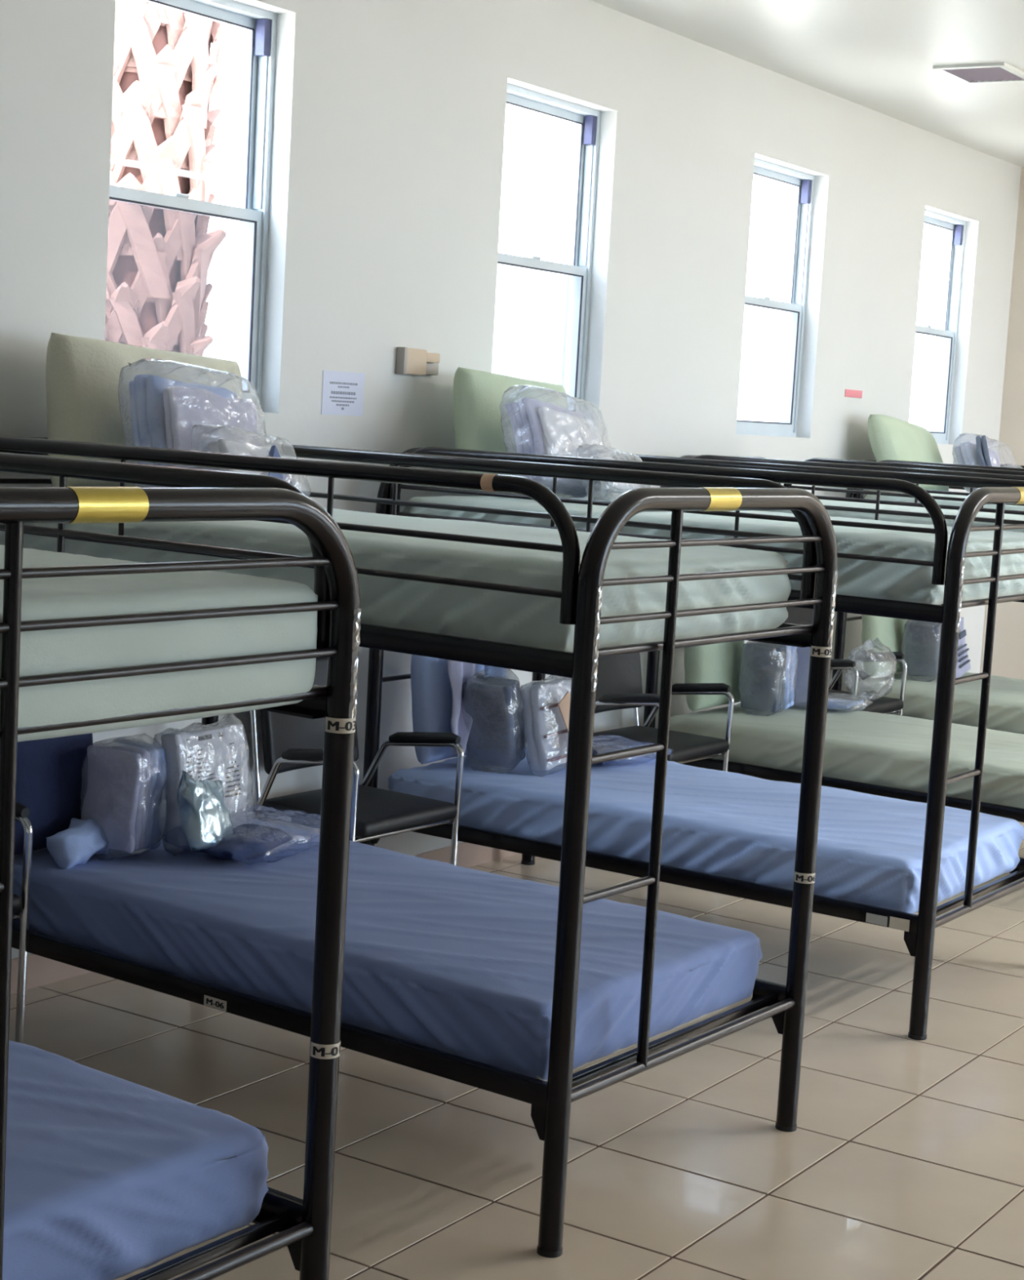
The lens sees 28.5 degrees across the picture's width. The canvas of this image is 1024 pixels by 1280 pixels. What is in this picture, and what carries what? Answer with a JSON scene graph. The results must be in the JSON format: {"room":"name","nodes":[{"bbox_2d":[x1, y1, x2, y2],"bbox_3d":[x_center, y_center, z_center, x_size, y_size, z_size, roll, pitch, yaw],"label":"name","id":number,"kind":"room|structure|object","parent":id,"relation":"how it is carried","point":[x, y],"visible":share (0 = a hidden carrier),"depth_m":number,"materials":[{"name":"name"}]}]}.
{"room":"shelter dormitory","nodes":[
{"label":"shelter dormitory","id":0,"kind":"room"},
{"bbox_2d":[0,0,1021,959],"bbox_3d":[-1.076,-0.630,6.224,0.200,3.451,14.560,7,8,33],"label":"wall","id":1,"kind":"structure","parent":0,"point":[388,117],"depth_m":7.35,"materials":[{"name":"paint"}]},
{"bbox_2d":[109,0,277,412],"bbox_3d":[-1.040,-1.345,6.183,0.100,1.259,0.791,7,8,33],"label":"window","id":2,"kind":"structure","parent":1,"relation":"in","point":[260,26],"depth_m":6.45,"materials":[{"name":"metal"}]},
{"bbox_2d":[10,842,518,994],"bbox_3d":[-1.074,0.924,6.342,0.010,0.100,14.160,7,8,33],"label":"baseboard","id":3,"kind":"structure","parent":1,"relation":"attached to","point":[41,971],"depth_m":5.99,"materials":[{"name":"tile"}]},
{"bbox_2d":[320,370,364,416],"bbox_3d":[-0.567,-0.828,6.780,0.002,0.145,0.224,7,8,33],"label":"paper sign","id":4,"kind":"object","parent":1,"relation":"attached to","point":[342,393],"visible":1,"depth_m":6.78,"materials":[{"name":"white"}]},
{"bbox_2d":[395,346,439,375],"bbox_3d":[-0.326,-0.976,7.090,0.037,0.094,0.226,7,8,33],"label":"wall box","id":5,"kind":"object","parent":1,"relation":"attached to","point":[408,361],"visible":1,"depth_m":7.05,"materials":[{"name":"beige plastic"}]},
{"bbox_2d":[497,83,600,413],"bbox_3d":[0.062,-1.472,7.853,0.100,1.259,0.791,7,8,33],"label":"window","id":6,"kind":"structure","parent":1,"relation":"in","point":[578,268],"depth_m":8.12,"materials":[{"name":"metal"}]},
{"bbox_2d":[735,158,814,437],"bbox_3d":[1.170,-1.600,9.531,0.100,1.259,0.793,7,8,33],"label":"window","id":7,"kind":"structure","parent":1,"relation":"in","point":[802,184],"depth_m":9.80,"materials":[{"name":"metal"}]},
{"bbox_2d":[844,389,862,398],"bbox_3d":[1.732,-1.248,10.231,0.003,0.038,0.210,7,8,33],"label":"wall label","id":8,"kind":"object","parent":1,"relation":"attached to","point":[848,393],"visible":1,"depth_m":10.23,"materials":[{"name":"pink"}]},
{"bbox_2d":[915,209,965,444],"bbox_3d":[2.280,-1.728,11.212,0.100,1.259,0.792,7,8,33],"label":"window","id":9,"kind":"structure","parent":1,"relation":"in","point":[946,332],"depth_m":11.49,"materials":[{"name":"metal"}]},
{"bbox_2d":[8,821,1023,1279],"bbox_3d":[2.598,1.510,3.962,8.838,0.120,14.160,7,8,33],"label":"floor","id":10,"kind":"structure","parent":0,"point":[903,1159],"depth_m":4.97,"materials":[{"name":"tile"}]},
{"bbox_2d":[12,802,32,1043],"bbox_3d":[-1.577,0.639,5.035,0.530,0.907,0.570,8,8,35],"label":"armchair","id":11,"kind":"object","parent":10,"relation":"on","point":[20,905],"visible":0.84,"depth_m":5.11,"materials":[{"name":"black metal"}]},
{"bbox_2d":[0,452,361,1279],"bbox_3d":[-1.436,0.454,3.605,2.101,1.608,1.081,8,8,35],"label":"bunk bed","id":12,"kind":"object","parent":10,"relation":"on","point":[304,1225],"visible":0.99,"depth_m":3.32,"materials":[{"name":"black metal"}]},
{"bbox_2d":[2,1040,268,1279],"bbox_3d":[-1.471,0.839,3.665,1.944,0.197,0.976,8,8,35],"label":"mattress","id":13,"kind":"object","parent":12,"relation":"on","point":[108,1176],"visible":0.96,"depth_m":3.33,"materials":[{"name":"blue fabric"}]},
{"bbox_2d":[0,545,317,742],"bbox_3d":[-1.393,-0.074,3.543,1.996,0.223,0.955,8,8,35],"label":"mattress","id":14,"kind":"object","parent":12,"relation":"on","point":[98,647],"visible":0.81,"depth_m":3.07,"materials":[{"name":"green fabric"}]},
{"bbox_2d":[249,657,464,865],"bbox_3d":[-0.524,0.530,6.522,0.530,0.907,0.570,8,8,35],"label":"armchair","id":15,"kind":"object","parent":10,"relation":"on","point":[289,742],"visible":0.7,"depth_m":6.45,"materials":[{"name":"black plastic"}]},
{"bbox_2d":[0,435,837,1257],"bbox_3d":[-0.396,0.339,5.133,2.101,1.608,1.081,8,8,36],"label":"bunk bed","id":16,"kind":"object","parent":10,"relation":"on","point":[583,581],"visible":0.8,"depth_m":4.41,"materials":[{"name":"black metal"}]},
{"bbox_2d":[12,817,762,1081],"bbox_3d":[-0.429,0.725,5.194,1.956,0.194,0.980,8,8,36],"label":"mattress","id":17,"kind":"object","parent":16,"relation":"on","point":[446,957],"visible":0.86,"depth_m":4.83,"materials":[{"name":"blue fabric"}]},
{"bbox_2d":[13,733,93,855],"bbox_3d":[-1.259,0.359,5.388,0.177,0.401,0.348,8,8,36],"label":"pillow","id":18,"kind":"object","parent":17,"relation":"on","point":[49,775],"visible":0.59,"depth_m":5.32,"materials":[{"name":"blue fabric"}]},
{"bbox_2d":[45,817,111,869],"bbox_3d":[-1.132,0.532,5.295,0.101,0.116,0.196,6,7,23],"label":"folded cloth","id":19,"kind":"object","parent":17,"relation":"on","point":[71,846],"visible":1,"depth_m":5.25,"materials":[{"name":"blue fabric"}]},
{"bbox_2d":[80,733,168,860],"bbox_3d":[-1.036,0.419,5.394,0.225,0.330,0.200,5,7,13],"label":"bag","id":20,"kind":"object","parent":17,"relation":"on","point":[127,775],"visible":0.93,"depth_m":5.34,"materials":[{"name":"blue plastic"}]},
{"bbox_2d":[111,736,166,849],"bbox_3d":[-1.021,0.414,5.423,0.178,0.290,0.106,6,7,24],"label":"folded blanket","id":21,"kind":"object","parent":20,"relation":"on","point":[153,775],"depth_m":5.36,"materials":[{"name":"blue fabric"}]},
{"bbox_2d":[153,713,253,855],"bbox_3d":[-0.848,0.396,5.566,0.156,0.360,0.366,6,7,26],"label":"pack","id":22,"kind":"object","parent":17,"relation":"on","point":[214,753],"visible":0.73,"depth_m":5.52,"materials":[{"name":"clear plastic"}]},
{"bbox_2d":[176,770,233,851],"bbox_3d":[-0.816,0.465,5.396,0.122,0.237,0.213,7,7,28],"label":"pouch","id":23,"kind":"object","parent":17,"relation":"on","point":[205,818],"visible":0.95,"depth_m":5.34,"materials":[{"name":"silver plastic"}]},
{"bbox_2d":[165,804,319,864],"bbox_3d":[-0.691,0.527,5.540,0.378,0.106,0.487,7,7,27],"label":"bag","id":24,"kind":"object","parent":17,"relation":"on","point":[248,840],"visible":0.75,"depth_m":5.42,"materials":[{"name":"blue plastic"}]},
{"bbox_2d":[0,506,791,652],"bbox_3d":[-0.377,-0.200,5.088,1.956,0.207,0.981,8,8,36],"label":"mattress","id":25,"kind":"object","parent":16,"relation":"on","point":[500,616],"visible":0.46,"depth_m":4.47,"materials":[{"name":"green fabric"}]},
{"bbox_2d":[45,332,243,487],"bbox_3d":[-1.022,-0.614,5.686,0.254,0.457,0.697,8,8,37],"label":"pillow","id":26,"kind":"object","parent":25,"relation":"on","point":[82,374],"visible":0.41,"depth_m":5.45,"materials":[{"name":"green fabric"}]},
{"bbox_2d":[117,358,269,487],"bbox_3d":[-0.843,-0.547,5.420,0.284,0.396,0.477,8,8,36],"label":"bag","id":27,"kind":"object","parent":25,"relation":"on","point":[164,412],"visible":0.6,"depth_m":5.31,"materials":[{"name":"clear plastic"}]},
{"bbox_2d":[128,374,237,487],"bbox_3d":[-0.867,-0.543,5.432,0.113,0.309,0.374,-16,-11,31],"label":"folded blanket","id":28,"kind":"object","parent":27,"relation":"on","point":[149,403],"depth_m":5.29,"materials":[{"name":"blue fabric"}]},
{"bbox_2d":[191,424,311,497],"bbox_3d":[-0.691,-0.454,5.363,0.177,0.228,0.426,7,7,29],"label":"bag","id":29,"kind":"object","parent":25,"relation":"on","point":[222,446],"visible":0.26,"depth_m":5.29,"materials":[{"name":"clear plastic"}]},
{"bbox_2d":[208,439,271,474],"bbox_3d":[-0.697,-0.456,5.339,0.064,0.141,0.240,-25,-15,26],"label":"towel","id":30,"kind":"object","parent":29,"relation":"in","point":[222,446],"depth_m":5.28,"materials":[{"name":"white fabric"}]},
{"bbox_2d":[260,444,292,484],"bbox_3d":[-0.625,-0.434,5.340,0.049,0.162,0.171,7,7,28],"label":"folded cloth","id":31,"kind":"object","parent":29,"relation":"in","point":[273,452],"visible":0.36,"depth_m":5.33,"materials":[{"name":"blue fabric"}]},
{"bbox_2d":[568,653,733,771],"bbox_3d":[0.537,0.403,8.166,0.530,0.907,0.570,8,8,35],"label":"armchair","id":32,"kind":"object","parent":10,"relation":"on","point":[619,682],"visible":0.51,"depth_m":8.20,"materials":[{"name":"black plastic"}]},
{"bbox_2d":[360,447,1023,1039],"bbox_3d":[0.666,0.214,6.760,2.101,1.608,1.081,7,8,33],"label":"bunk bed","id":33,"kind":"object","parent":10,"relation":"on","point":[918,929],"visible":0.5,"depth_m":6.00,"materials":[{"name":"black metal"}]},
{"bbox_2d":[447,659,475,755],"bbox_3d":[-0.171,0.230,6.931,0.065,0.332,0.145,7,8,31],"label":"hanging towel","id":34,"kind":"object","parent":33,"relation":"hanging from","point":[459,672],"visible":0.81,"depth_m":6.89,"materials":[{"name":"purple fabric"}]},
{"bbox_2d":[387,746,1023,913],"bbox_3d":[0.632,0.598,6.819,1.962,0.196,0.986,7,8,33],"label":"mattress","id":35,"kind":"object","parent":33,"relation":"on","point":[869,848],"visible":0.7,"depth_m":6.47,"materials":[{"name":"blue fabric"}]},
{"bbox_2d":[410,654,484,764],"bbox_3d":[-0.216,0.214,7.090,0.174,0.401,0.387,6,7,26],"label":"pillow","id":36,"kind":"object","parent":35,"relation":"on","point":[430,685],"visible":0.4,"depth_m":6.94,"materials":[{"name":"blue fabric"}]},
{"bbox_2d":[461,666,526,773],"bbox_3d":[-0.064,0.280,6.961,0.219,0.406,0.249,6,7,21],"label":"bag","id":37,"kind":"object","parent":35,"relation":"on","point":[495,738],"visible":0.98,"depth_m":6.92,"materials":[{"name":"grey plastic"}]},
{"bbox_2d":[484,665,506,678],"bbox_3d":[-0.061,0.213,7.038,0.065,0.352,0.208,5,7,13],"label":"hanging towel","id":38,"kind":"object","parent":37,"relation":"in","point":[495,671],"visible":0.23,"depth_m":7.04,"materials":[{"name":"blue fabric"}]},
{"bbox_2d":[520,675,571,776],"bbox_3d":[0.161,0.296,7.041,0.188,0.344,0.358,6,7,25],"label":"pack","id":39,"kind":"object","parent":35,"relation":"on","point":[546,705],"visible":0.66,"depth_m":6.94,"materials":[{"name":"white plastic"}]},
{"bbox_2d":[591,734,671,765],"bbox_3d":[0.356,0.398,7.305,0.343,0.077,0.393,8,8,38],"label":"bag","id":40,"kind":"object","parent":35,"relation":"on","point":[596,749],"visible":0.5,"depth_m":7.19,"materials":[{"name":"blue plastic"}]},
{"bbox_2d":[401,495,1023,604],"bbox_3d":[0.682,-0.326,6.713,1.972,0.206,1.000,7,8,33],"label":"mattress","id":41,"kind":"object","parent":33,"relation":"on","point":[855,577],"visible":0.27,"depth_m":6.08,"materials":[{"name":"green fabric"}]},
{"bbox_2d":[453,367,568,496],"bbox_3d":[0.009,-0.739,7.301,0.220,0.460,0.687,8,8,36],"label":"pillow","id":42,"kind":"object","parent":41,"relation":"on","point":[477,395],"visible":0.42,"depth_m":7.05,"materials":[{"name":"green fabric"}]},
{"bbox_2d":[499,385,613,500],"bbox_3d":[0.163,-0.664,6.940,0.283,0.404,0.552,8,8,36],"label":"bag","id":43,"kind":"object","parent":41,"relation":"on","point":[539,428],"visible":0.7,"depth_m":6.83,"materials":[{"name":"clear plastic"}]},
{"bbox_2d":[575,444,649,502],"bbox_3d":[0.354,-0.563,6.939,0.170,0.216,0.416,7,8,32],"label":"bag","id":44,"kind":"object","parent":41,"relation":"on","point":[619,487],"visible":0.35,"depth_m":6.88,"materials":[{"name":"clear plastic"}]},
{"bbox_2d":[592,455,640,493],"bbox_3d":[0.351,-0.564,6.945,0.078,0.134,0.238,-25,-15,26],"label":"towel","id":45,"kind":"object","parent":44,"relation":"in","point":[619,487],"depth_m":6.88,"materials":[{"name":"white fabric"}]},
{"bbox_2d":[642,454,1023,822],"bbox_3d":[1.732,0.095,8.345,2.101,1.608,1.081,8,8,34],"label":"bunk bed","id":46,"kind":"object","parent":10,"relation":"on","point":[1016,814],"visible":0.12,"depth_m":8.09,"materials":[{"name":"black metal"}]},
{"bbox_2d":[669,702,1023,808],"bbox_3d":[1.698,0.477,8.405,1.951,0.191,0.976,8,8,34],"label":"mattress","id":47,"kind":"object","parent":46,"relation":"on","point":[890,750],"visible":0.72,"depth_m":8.20,"materials":[{"name":"green fabric"}]},
{"bbox_2d":[684,640,744,711],"bbox_3d":[0.880,0.107,8.760,0.166,0.363,0.443,8,8,36],"label":"pillow","id":48,"kind":"object","parent":47,"relation":"on","point":[717,663],"visible":0.56,"depth_m":8.62,"materials":[{"name":"green fabric"}]},
{"bbox_2d":[737,640,798,715],"bbox_3d":[1.109,0.149,8.732,0.223,0.370,0.318,7,7,28],"label":"blanket","id":49,"kind":"object","parent":47,"relation":"on","point":[766,683],"visible":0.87,"depth_m":8.66,"materials":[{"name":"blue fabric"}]},
{"bbox_2d":[793,646,810,706],"bbox_3d":[1.278,0.136,8.905,0.221,0.366,0.232,-1,8,-33],"label":"blanket","id":50,"kind":"object","parent":47,"relation":"on","point":[803,653],"visible":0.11,"depth_m":8.87,"materials":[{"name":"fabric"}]},
{"bbox_2d":[800,693,872,711],"bbox_3d":[1.442,0.278,8.947,0.259,0.072,0.320,7,7,27],"label":"plastic bag","id":51,"kind":"object","parent":47,"relation":"on","point":[835,704],"visible":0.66,"depth_m":8.91,"materials":[{"name":"clear plastic"}]},
{"bbox_2d":[753,499,1023,533],"bbox_3d":[1.749,-0.445,8.300,1.951,0.204,0.975,8,8,34],"label":"mattress","id":52,"kind":"object","parent":46,"relation":"on","point":[898,518],"visible":0.02,"depth_m":7.96,"materials":[{"name":"green fabric"}]},
{"bbox_2d":[783,606,906,715],"bbox_3d":[1.546,0.285,9.712,0.530,0.907,0.570,8,8,35],"label":"armchair","id":53,"kind":"object","parent":10,"relation":"on","point":[797,615],"visible":0.27,"depth_m":9.76,"materials":[{"name":"black plastic"}]},
{"bbox_2d":[844,637,896,702],"bbox_3d":[1.709,0.159,9.624,0.244,0.351,0.409,6,7,21],"label":"plastic bag","id":54,"kind":"object","parent":53,"relation":"on","point":[863,651],"visible":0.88,"depth_m":9.60,"materials":[{"name":"clear plastic"}]},
{"bbox_2d":[831,459,1023,733],"bbox_3d":[2.773,-0.023,9.906,2.100,1.608,1.081,8,8,34],"label":"bunk bed","id":55,"kind":"object","parent":10,"relation":"on","point":[841,617],"visible":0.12,"depth_m":10.03,"materials":[{"name":"black metal"}]},
{"bbox_2d":[849,671,1023,733],"bbox_3d":[2.740,0.359,9.965,1.954,0.191,0.979,8,8,34],"label":"mattress","id":56,"kind":"object","parent":55,"relation":"on","point":[1006,696],"visible":0.48,"depth_m":9.88,"materials":[{"name":"green fabric"}]},
{"bbox_2d":[861,614,907,679],"bbox_3d":[1.914,-0.012,10.325,0.172,0.382,0.481,8,8,35],"label":"pillow","id":57,"kind":"object","parent":56,"relation":"on","point":[890,631],"visible":0.44,"depth_m":10.15,"materials":[{"name":"green fabric"}]},
{"bbox_2d":[900,619,941,681],"bbox_3d":[2.087,0.043,10.232,0.221,0.361,0.256,8,8,38],"label":"blanket","id":58,"kind":"object","parent":56,"relation":"on","point":[922,638],"visible":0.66,"depth_m":10.18,"materials":[{"name":"grey fabric"}]},
{"bbox_2d":[955,617,970,678],"bbox_3d":[2.279,0.042,10.380,0.116,0.304,0.296,7,7,27],"label":"pack","id":59,"kind":"object","parent":56,"relation":"on","point":[962,664],"visible":0.4,"depth_m":10.39,"materials":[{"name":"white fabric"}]},
{"bbox_2d":[863,492,1023,511],"bbox_3d":[2.792,-0.564,9.861,1.947,0.205,0.969,8,8,34],"label":"mattress","id":60,"kind":"object","parent":55,"relation":"on","point":[1017,508],"visible":0.04,"depth_m":9.86,"materials":[{"name":"green fabric"}]},
{"bbox_2d":[866,414,948,491],"bbox_3d":[2.037,-0.937,10.366,0.274,0.418,0.734,8,8,35],"label":"pillow","id":61,"kind":"object","parent":60,"relation":"on","point":[891,438],"visible":0.56,"depth_m":10.13,"materials":[{"name":"green fabric"}]},
{"bbox_2d":[951,433,1016,492],"bbox_3d":[2.452,-0.895,10.459,0.277,0.341,0.544,7,8,33],"label":"bag","id":62,"kind":"object","parent":60,"relation":"on","point":[967,453],"visible":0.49,"depth_m":10.36,"materials":[{"name":"clear plastic"}]},
{"bbox_2d":[954,441,1000,488],"bbox_3d":[2.445,-0.889,10.486,0.118,0.242,0.380,-20,-18,35],"label":"folded blanket","id":63,"kind":"object","parent":62,"relation":"on","point":[965,454],"depth_m":10.37,"materials":[{"name":"fabric"}]},
{"bbox_2d":[1001,463,1022,468],"bbox_3d":[2.597,-0.799,10.367,0.153,0.212,0.326,7,8,31],"label":"bag","id":64,"kind":"object","parent":60,"relation":"on","point":[1005,464],"visible":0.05,"depth_m":10.28,"materials":[{"name":"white plastic"}]},
{"bbox_2d":[589,0,1023,167],"bbox_3d":[2.790,-1.914,3.575,8.838,0.120,14.160,7,8,33],"label":"ceiling","id":65,"kind":"structure","parent":0,"point":[880,56],"depth_m":8.41,"materials":[{"name":"paint"}]},
{"bbox_2d":[932,62,1023,84],"bbox_3d":[2.071,-2.483,8.845,0.320,0.014,0.400,7,8,33],"label":"ceiling vent","id":66,"kind":"object","parent":65,"relation":"in","point":[986,73],"visible":1,"depth_m":8.81,"materials":[{"name":"silver metal"}]},
{"bbox_2d":[979,167,1023,679],"bbox_3d":[6.638,-0.599,9.755,8.838,3.451,0.200,7,8,33],"label":"wall","id":67,"kind":"structure","parent":0,"point":[1007,657],"depth_m":12.00,"materials":[{"name":"paint"}]},
{"label":"outside","id":68,"kind":"structure","parent":0,"visible":0},
{"bbox_3d":[-24.454,-2.713,30.528,65.562,0.100,100.000,7,8,33],"label":"ground","id":69,"kind":"structure","parent":68,"visible":0},
{"bbox_2d":[104,0,231,355],"bbox_3d":[-1.376,-2.073,7.294,0.762,6.400,0.769,2,7,-14],"label":"palm tree","id":70,"kind":"object","parent":69,"relation":"on","point":[167,78],"visible":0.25,"depth_m":7.12,"materials":[{"name":"pink plant"}]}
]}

